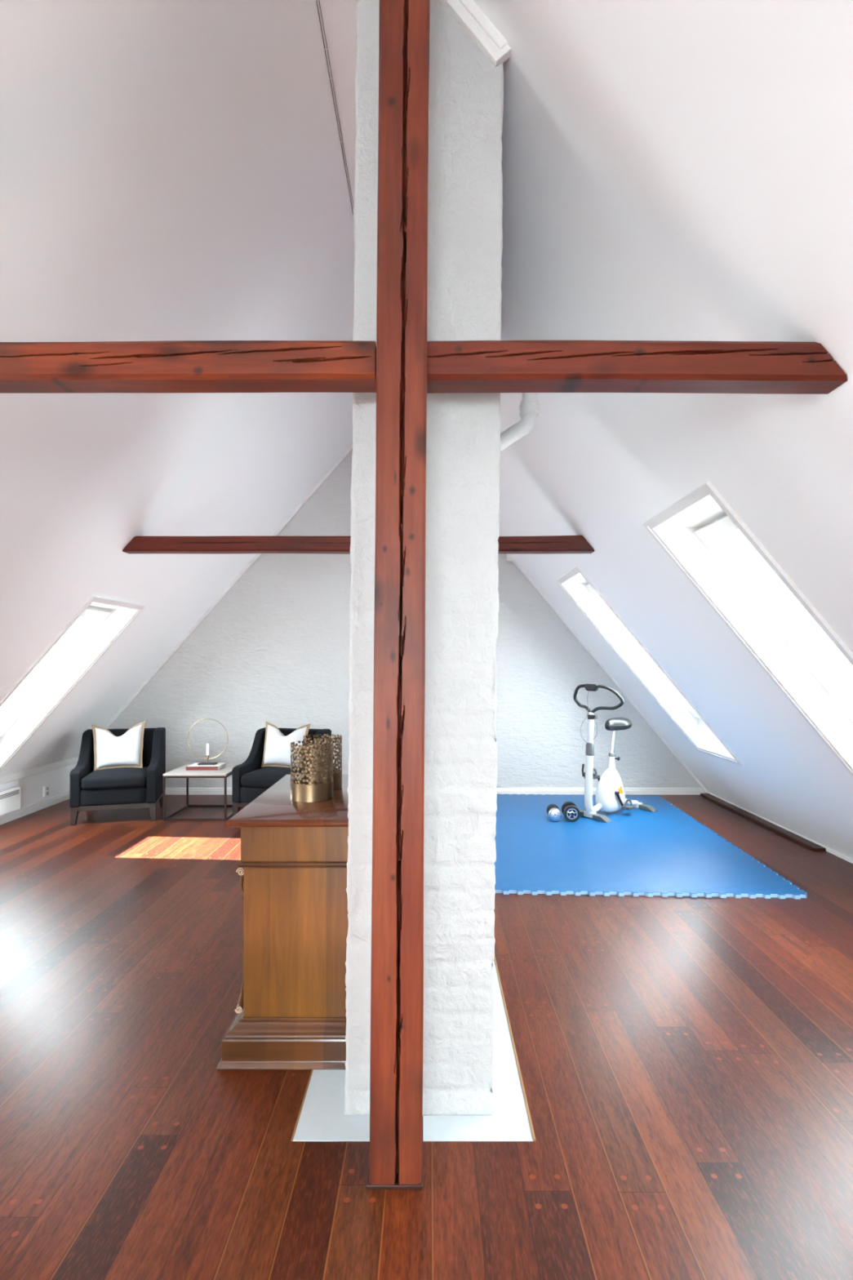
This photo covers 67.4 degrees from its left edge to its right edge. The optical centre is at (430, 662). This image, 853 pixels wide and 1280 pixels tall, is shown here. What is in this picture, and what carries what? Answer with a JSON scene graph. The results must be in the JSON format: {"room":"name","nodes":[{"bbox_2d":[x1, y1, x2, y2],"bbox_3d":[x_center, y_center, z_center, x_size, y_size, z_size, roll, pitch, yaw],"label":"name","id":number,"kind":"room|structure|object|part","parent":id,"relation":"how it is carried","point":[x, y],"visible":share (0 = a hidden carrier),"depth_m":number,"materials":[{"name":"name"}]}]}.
{"room":"attic room","nodes":[
{"label":"attic room","id":0,"kind":"room"},
{"bbox_2d":[0,763,76,807],"bbox_3d":[-4.140,1.242,1.600,0.400,0.576,11.200,0,0,0],"label":"wall","id":1,"kind":"structure","parent":0,"point":[58,780],"depth_m":6.48,"materials":[{"name":"white paint"}]},
{"bbox_2d":[0,786,20,816],"bbox_3d":[-3.902,1.278,5.497,0.076,0.205,1.095,0,0,0],"label":"heater","id":2,"kind":"object","parent":1,"relation":"attached to","point":[10,799],"visible":1,"depth_m":5.89,"materials":[{"name":"white metal"}]},
{"bbox_2d":[0,790,69,825],"bbox_3d":[-3.931,1.438,1.600,0.018,0.085,11.200,0,0,0],"label":"baseboard","id":3,"kind":"structure","parent":1,"relation":"attached to","point":[46,802],"depth_m":6.35,"materials":[{"name":"white wood"}]},
{"bbox_2d":[0,755,79,785],"bbox_3d":[-3.929,1.079,1.600,0.022,0.074,11.200,0,0,0],"label":"trim","id":4,"kind":"structure","parent":1,"relation":"attached to","point":[21,775],"depth_m":6.38,"materials":[{"name":"white wood"}]},
{"bbox_2d":[42,785,49,796],"bbox_3d":[-3.927,1.312,6.550,0.026,0.105,0.084,0,0,0],"label":"wall socket","id":5,"kind":"object","parent":1,"relation":"attached to","point":[46,789],"visible":1,"depth_m":6.53,"materials":[{"name":"white plastic"}]},
{"bbox_2d":[107,449,701,787],"bbox_3d":[-0.405,-0.783,7.300,7.670,4.700,0.200,0,0,0],"label":"wall","id":6,"kind":"structure","parent":0,"point":[274,649],"depth_m":7.20,"materials":[{"name":"paint"}]},
{"bbox_2d":[103,444,352,728],"bbox_3d":[-2.213,-0.902,7.186,3.453,3.998,0.028,0,0,0],"label":"trim","id":7,"kind":"structure","parent":6,"relation":"attached to","point":[350,448],"depth_m":7.17,"materials":[{"name":"white wood"}]},
{"bbox_2d":[165,787,706,795],"bbox_3d":[-0.405,1.442,7.189,7.070,0.075,0.022,0,0,0],"label":"baseboard","id":8,"kind":"structure","parent":6,"relation":"attached to","point":[169,791],"depth_m":7.18,"materials":[{"name":"white wood"}]},
{"bbox_2d":[506,553,708,793],"bbox_3d":[1.322,-0.701,7.186,3.617,4.401,0.028,0,0,0],"label":"trim","id":9,"kind":"structure","parent":6,"relation":"attached to","point":[516,563],"depth_m":7.17,"materials":[{"name":"white wood"}]},
{"bbox_2d":[0,0,852,857],"bbox_3d":[-0.405,-0.846,1.600,7.670,4.700,11.200,0,0,0],"label":"ceiling","id":10,"kind":"structure","parent":0,"point":[171,170],"depth_m":2.81,"materials":[{"name":"white paint"}]},
{"bbox_2d":[0,595,145,772],"bbox_3d":[-3.209,0.232,5.300,1.316,1.497,0.868,0,0,0],"label":"window","id":11,"kind":"structure","parent":10,"relation":"attached to","point":[109,618],"depth_m":5.68,"materials":[{"name":"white glass"}]},
{"bbox_3d":[-3.339,0.084,5.300,1.013,1.142,0.760,0,0,0],"label":"frame","id":12,"kind":"part","parent":11,"relation":"part of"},
{"bbox_2d":[0,340,376,393],"bbox_3d":[-1.223,-0.884,1.917,2.127,0.115,0.124,0,0,0],"label":"tie beam","id":13,"kind":"structure","parent":10,"relation":"attached to","point":[171,366],"depth_m":1.86,"materials":[{"name":"brown wood"}]},
{"bbox_2d":[315,0,353,215],"bbox_3d":[-0.487,-2.876,1.581,0.014,0.008,11.162,0,0,0],"label":"trim","id":14,"kind":"structure","parent":10,"relation":"attached to","point":[316,1],"depth_m":3.24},
{"bbox_2d":[122,535,594,554],"bbox_3d":[-0.532,-0.885,4.806,3.509,0.120,0.137,0,0,0],"label":"tie beam","id":15,"kind":"structure","parent":10,"relation":"attached to","point":[246,544],"depth_m":4.74,"materials":[{"name":"brown wood"}]},
{"bbox_2d":[440,0,511,66],"bbox_3d":[-0.019,-2.281,2.080,0.575,0.670,0.040,0,0,0],"label":"trim","id":16,"kind":"structure","parent":10,"relation":"attached to","point":[467,13],"depth_m":2.07,"materials":[{"name":"white wood"}]},
{"bbox_2d":[506,553,515,561],"bbox_3d":[0.920,-1.183,7.173,0.120,0.085,0.053,0,0,0],"label":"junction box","id":17,"kind":"object","parent":10,"relation":"attached to","point":[509,557],"visible":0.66,"depth_m":7.15,"materials":[{"name":"white plastic"}]},
{"bbox_2d":[555,566,742,765],"bbox_3d":[1.926,0.025,5.800,1.400,1.674,0.868,0,0,0],"label":"window","id":18,"kind":"structure","parent":10,"relation":"attached to","point":[575,583],"depth_m":6.18,"materials":[{"name":"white glass"}]},
{"bbox_3d":[2.053,-0.128,5.800,1.105,1.307,0.760,0,0,0],"label":"frame","id":19,"kind":"part","parent":18,"relation":"part of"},
{"bbox_2d":[642,480,852,776],"bbox_3d":[1.926,0.025,3.270,1.400,1.674,0.848,0,0,0],"label":"window","id":20,"kind":"structure","parent":10,"relation":"attached to","point":[691,531],"depth_m":3.64,"materials":[{"name":"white glass"}]},
{"bbox_3d":[2.053,-0.128,3.270,1.105,1.307,0.740,0,0,0],"label":"frame","id":21,"kind":"part","parent":20,"relation":"part of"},
{"bbox_2d":[0,795,852,1279],"bbox_3d":[-0.380,1.505,1.600,7.220,0.050,11.200,0,0,0],"label":"floor","id":22,"kind":"structure","parent":0,"point":[686,1063],"depth_m":2.21,"materials":[{"name":"brown wood"}]},
{"bbox_2d":[69,727,165,825],"bbox_3d":[-3.000,1.073,6.202,0.730,0.815,0.672,0,0,-15],"label":"armchair","id":23,"kind":"object","parent":22,"relation":"on","point":[121,788],"visible":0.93,"depth_m":5.96,"materials":[{"name":"black fabric"}]},
{"bbox_3d":[-3.244,1.397,5.849,0.065,0.167,0.065,0,0,-15],"label":"leg","id":24,"kind":"part","parent":23,"relation":"part of","materials":[{"name":"brown wood"}]},
{"bbox_3d":[-3.314,0.990,6.127,0.085,0.650,0.655,0,0,-15],"label":"arm","id":25,"kind":"part","parent":23,"relation":"part of","materials":[{"name":"black fabric"}]},
{"bbox_3d":[-2.990,1.237,6.165,0.566,0.156,0.550,0,0,-15],"label":"seat","id":26,"kind":"part","parent":23,"relation":"part of","materials":[{"name":"black fabric"}]},
{"bbox_2d":[80,766,147,790],"bbox_3d":[-2.981,1.105,6.131,0.552,0.176,0.524,0,0,-15],"label":"seat cushion","id":27,"kind":"object","parent":23,"relation":"on","point":[121,778],"depth_m":5.92,"materials":[{"name":"black fabric"}]},
{"bbox_2d":[91,720,145,770],"bbox_3d":[-3.052,0.813,6.256,0.488,0.477,0.181,0,0,-16],"label":"throw pillow","id":28,"kind":"object","parent":23,"relation":"on","point":[126,750],"visible":0.99,"depth_m":6.21,"materials":[{"name":"white fabric"}]},
{"bbox_3d":[-2.997,1.333,6.190,0.706,0.043,0.588,0,0,-15],"label":"rail","id":29,"kind":"part","parent":23,"relation":"part of","materials":[{"name":"brown wood"}]},
{"bbox_3d":[-3.062,0.974,6.433,0.570,0.612,0.175,0,0,-15],"label":"backrest","id":30,"kind":"part","parent":23,"relation":"part of","materials":[{"name":"black fabric"}]},
{"bbox_3d":[-2.611,1.397,6.018,0.065,0.167,0.065,0,0,-15],"label":"leg","id":31,"kind":"part","parent":23,"relation":"part of","materials":[{"name":"brown wood"}]},
{"bbox_3d":[-2.691,0.990,6.294,0.085,0.650,0.655,0,0,-15],"label":"arm","id":32,"kind":"part","parent":23,"relation":"part of","materials":[{"name":"black fabric"}]},
{"bbox_3d":[-2.757,1.397,6.561,0.065,0.167,0.065,0,0,-15],"label":"leg","id":33,"kind":"part","parent":23,"relation":"part of","materials":[{"name":"brown wood"}]},
{"bbox_2d":[162,764,242,820],"bbox_3d":[-2.210,1.262,6.300,0.594,0.437,0.600,0,0,0],"label":"side table","id":34,"kind":"object","parent":22,"relation":"on","point":[224,772],"visible":0.62,"depth_m":6.01,"materials":[{"name":"stone"}]},
{"bbox_3d":[-2.498,1.271,6.009,0.018,0.382,0.018,0,0,0],"label":"leg","id":35,"kind":"part","parent":34,"relation":"part of","materials":[{"name":"brown metal"}]},
{"bbox_3d":[-2.498,1.271,6.591,0.018,0.382,0.018,0,0,0],"label":"leg","id":36,"kind":"part","parent":34,"relation":"part of","materials":[{"name":"brown metal"}]},
{"bbox_3d":[-2.210,1.071,6.300,0.594,0.018,0.600,0,0,0],"label":"frame","id":37,"kind":"part","parent":34,"relation":"part of","materials":[{"name":"white stone"}]},
{"bbox_3d":[-2.210,1.471,6.300,0.594,0.018,0.600,0,0,0],"label":"frame","id":38,"kind":"part","parent":34,"relation":"part of","materials":[{"name":"brown metal"}]},
{"bbox_2d":[186,762,226,770],"bbox_3d":[-2.215,1.025,6.330,0.310,0.036,0.244,0,0,0],"label":"book","id":39,"kind":"object","parent":34,"relation":"on","point":[194,766],"visible":0.96,"depth_m":6.21,"materials":[{"name":"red paper"}]},
{"bbox_2d":[187,718,227,764],"bbox_3d":[-2.205,0.780,6.345,0.402,0.454,0.090,0,0,0],"label":"candle holder","id":40,"kind":"object","parent":39,"relation":"on","point":[206,756],"visible":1,"depth_m":6.34,"materials":[{"name":"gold metal"}]},
{"bbox_2d":[206,742,208,755],"bbox_3d":[-2.205,0.863,6.345,0.025,0.136,0.025,0,0,0],"label":"candle","id":41,"kind":"object","parent":40,"relation":"on","point":[207,744],"visible":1,"depth_m":6.33,"materials":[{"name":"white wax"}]},
{"bbox_3d":[-1.922,1.271,6.009,0.018,0.382,0.018,0,0,0],"label":"leg","id":42,"kind":"part","parent":34,"relation":"part of","materials":[{"name":"brown metal"}]},
{"bbox_2d":[231,727,331,816],"bbox_3d":[-1.430,1.073,6.223,0.730,0.815,0.672,0,0,15],"label":"armchair","id":43,"kind":"object","parent":22,"relation":"on","point":[250,780],"visible":0.42,"depth_m":6.01,"materials":[{"name":"black fabric"}]},
{"bbox_3d":[-1.819,1.397,6.039,0.065,0.167,0.065,0,0,15],"label":"leg","id":44,"kind":"part","parent":43,"relation":"part of","materials":[{"name":"brown wood"}]},
{"bbox_3d":[-1.433,1.333,6.211,0.706,0.043,0.588,0,0,15],"label":"rail","id":45,"kind":"part","parent":43,"relation":"part of","materials":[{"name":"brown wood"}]},
{"bbox_3d":[-1.739,0.990,6.315,0.085,0.650,0.655,0,0,15],"label":"arm","id":46,"kind":"part","parent":43,"relation":"part of","materials":[{"name":"black fabric"}]},
{"bbox_3d":[-1.440,1.237,6.186,0.566,0.156,0.550,0,0,15],"label":"seat","id":47,"kind":"part","parent":43,"relation":"part of","materials":[{"name":"black fabric"}]},
{"bbox_2d":[240,766,294,788],"bbox_3d":[-1.449,1.105,6.152,0.552,0.176,0.524,0,0,15],"label":"seat cushion","id":48,"kind":"object","parent":43,"relation":"on","point":[251,777],"depth_m":5.96,"materials":[{"name":"black fabric"}]},
{"bbox_2d":[261,720,310,768],"bbox_3d":[-1.422,0.820,6.289,0.488,0.472,0.183,0,0,16],"label":"throw pillow","id":49,"kind":"object","parent":43,"relation":"on","point":[277,748],"visible":0.77,"depth_m":6.24,"materials":[{"name":"white fabric"}]},
{"bbox_3d":[-1.368,0.974,6.454,0.570,0.612,0.175,0,0,15],"label":"backrest","id":50,"kind":"part","parent":43,"relation":"part of","materials":[{"name":"black fabric"}]},
{"bbox_3d":[-1.116,0.990,6.148,0.085,0.650,0.655,0,0,15],"label":"arm","id":51,"kind":"part","parent":43,"relation":"part of","materials":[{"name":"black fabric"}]},
{"bbox_2d":[215,774,348,1070],"bbox_3d":[-0.535,1.029,2.835,0.486,0.902,1.026,0,0,0],"label":"sideboard","id":52,"kind":"object","parent":22,"relation":"on","point":[291,1011],"visible":0.94,"depth_m":2.40,"materials":[{"name":"brown wood"}]},
{"bbox_3d":[-0.535,1.467,2.835,0.486,0.026,1.026,0,0,0],"label":"foot moulding","id":53,"kind":"part","parent":52,"relation":"part of","materials":[{"name":"brown wood"}]},
{"bbox_3d":[-0.527,1.356,2.835,0.470,0.052,0.994,0,0,0],"label":"plinth moulding","id":54,"kind":"part","parent":52,"relation":"part of","materials":[{"name":"brown wood"}]},
{"bbox_3d":[-0.505,0.755,2.835,0.426,0.025,0.906,0,0,0],"label":"waist moulding","id":55,"kind":"part","parent":52,"relation":"part of","materials":[{"name":"brown wood"}]},
{"bbox_2d":[290,740,333,802],"bbox_3d":[-0.505,0.459,2.735,0.181,0.236,0.181,0,0,-23],"label":"candle lantern","id":56,"kind":"object","parent":52,"relation":"on","point":[315,788],"visible":1,"depth_m":2.67,"materials":[{"name":"gold metal"}]},
{"bbox_2d":[302,733,342,789],"bbox_3d":[-0.500,0.459,2.975,0.181,0.236,0.181,0,0,-30],"label":"candle lantern","id":57,"kind":"object","parent":52,"relation":"on","point":[337,772],"visible":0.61,"depth_m":2.93,"materials":[{"name":"gold metal"}]},
{"bbox_2d":[293,1069,369,1141],"bbox_3d":[-0.306,1.480,2.150,0.236,0.007,0.345,0,0,0],"label":"floor plate","id":58,"kind":"object","parent":22,"relation":"on","point":[323,1117],"depth_m":2.08,"materials":[{"name":"white metal"}]},
{"bbox_2d":[365,0,430,1189],"bbox_3d":[-0.090,-0.455,1.876,0.181,3.870,0.158,0,0,0],"label":"wooden post","id":59,"kind":"object","parent":22,"relation":"on","point":[396,1157],"visible":0.99,"depth_m":1.80,"materials":[{"name":"brown wood"}]},
{"bbox_3d":[-0.101,1.474,1.876,0.161,0.012,0.158,0,0,0],"label":"foot plate","id":60,"kind":"part","parent":59,"relation":"part of","materials":[{"name":"brown wood"}]},
{"bbox_2d":[426,340,847,394],"bbox_3d":[0.607,-0.885,1.918,1.232,0.118,0.121,0,0,0],"label":"tie beam","id":61,"kind":"structure","parent":59,"relation":"attached to","point":[773,367],"depth_m":1.86,"materials":[{"name":"brown wood"}]},
{"bbox_2d":[291,955,535,1141],"bbox_3d":[-0.051,1.478,2.889,0.757,0.008,1.821,0,0,0],"label":"trim","id":62,"kind":"structure","parent":22,"relation":"on","point":[495,959],"depth_m":2.26,"materials":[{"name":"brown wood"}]},
{"bbox_2d":[422,960,533,1141],"bbox_3d":[0.148,1.480,2.577,0.341,0.007,1.198,0,0,0],"label":"floor plate","id":63,"kind":"object","parent":22,"relation":"on","point":[508,1121],"depth_m":2.09,"materials":[{"name":"white metal"}]},
{"bbox_2d":[343,0,504,1115],"bbox_3d":[-0.016,-0.602,2.874,0.541,4.163,1.584,0,0,0],"label":"chimney","id":64,"kind":"object","parent":63,"relation":"on","point":[466,104],"visible":0.68,"depth_m":2.09,"materials":[{"name":"brick"}]},
{"bbox_2d":[500,392,539,451],"bbox_3d":[0.404,-1.361,3.460,0.379,0.598,0.110,0,0,0],"label":"pipe","id":65,"kind":"object","parent":64,"relation":"attached to","point":[529,407],"visible":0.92,"depth_m":3.42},
{"bbox_2d":[494,794,807,898],"bbox_3d":[1.441,1.468,5.557,2.022,0.025,3.022,0,0,3],"label":"exercise mat","id":66,"kind":"object","parent":22,"relation":"on","point":[708,873],"depth_m":4.80,"materials":[{"name":"blue rubber"}]},
{"bbox_2d":[546,804,561,822],"bbox_3d":[1.153,1.395,5.948,0.120,0.120,0.225,0,0,5],"label":"dumbbell","id":67,"kind":"object","parent":66,"relation":"on","point":[554,814],"visible":1,"depth_m":5.84,"materials":[{"name":"silver metal"}]},
{"bbox_2d":[561,801,580,822],"bbox_3d":[1.307,1.382,5.945,0.146,0.146,0.235,0,0,4],"label":"dumbbell","id":68,"kind":"object","parent":66,"relation":"on","point":[571,811],"visible":1,"depth_m":5.86,"materials":[{"name":"black rubber"}]},
{"bbox_2d":[573,684,657,822],"bbox_3d":[1.778,0.827,6.214,0.801,1.256,0.590,0,0,-36],"label":"exercise bike","id":69,"kind":"object","parent":66,"relation":"on","point":[610,797],"visible":1,"depth_m":6.09,"materials":[{"name":"white paint"}]},
{"bbox_3d":[1.457,1.024,6.043,0.050,0.141,0.024,0,0,-12],"label":"tension lever","id":70,"kind":"part","parent":69,"relation":"part of","materials":[{"name":"black plastic"}]},
{"bbox_3d":[1.784,0.760,6.219,0.082,0.257,0.041,0,0,-36],"label":"seat post","id":71,"kind":"part","parent":69,"relation":"part of","materials":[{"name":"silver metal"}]},
{"bbox_2d":[700,793,826,850],"bbox_3d":[3.066,1.469,6.090,0.092,0.022,2.120,0,0,0],"label":"floor vent","id":72,"kind":"object","parent":22,"relation":"on","point":[788,834],"visible":1,"depth_m":5.78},
{"bbox_3d":[3.330,1.443,1.600,0.400,0.173,11.200,0,0,0],"label":"wall","id":73,"kind":"structure","parent":0,"visible":0},
{"bbox_2d":[707,791,852,863],"bbox_3d":[3.122,1.458,1.600,0.016,0.045,11.200,0,0,0],"label":"baseboard","id":74,"kind":"structure","parent":73,"relation":"attached to","point":[831,851],"depth_m":5.33,"materials":[{"name":"white wood"}]}
]}

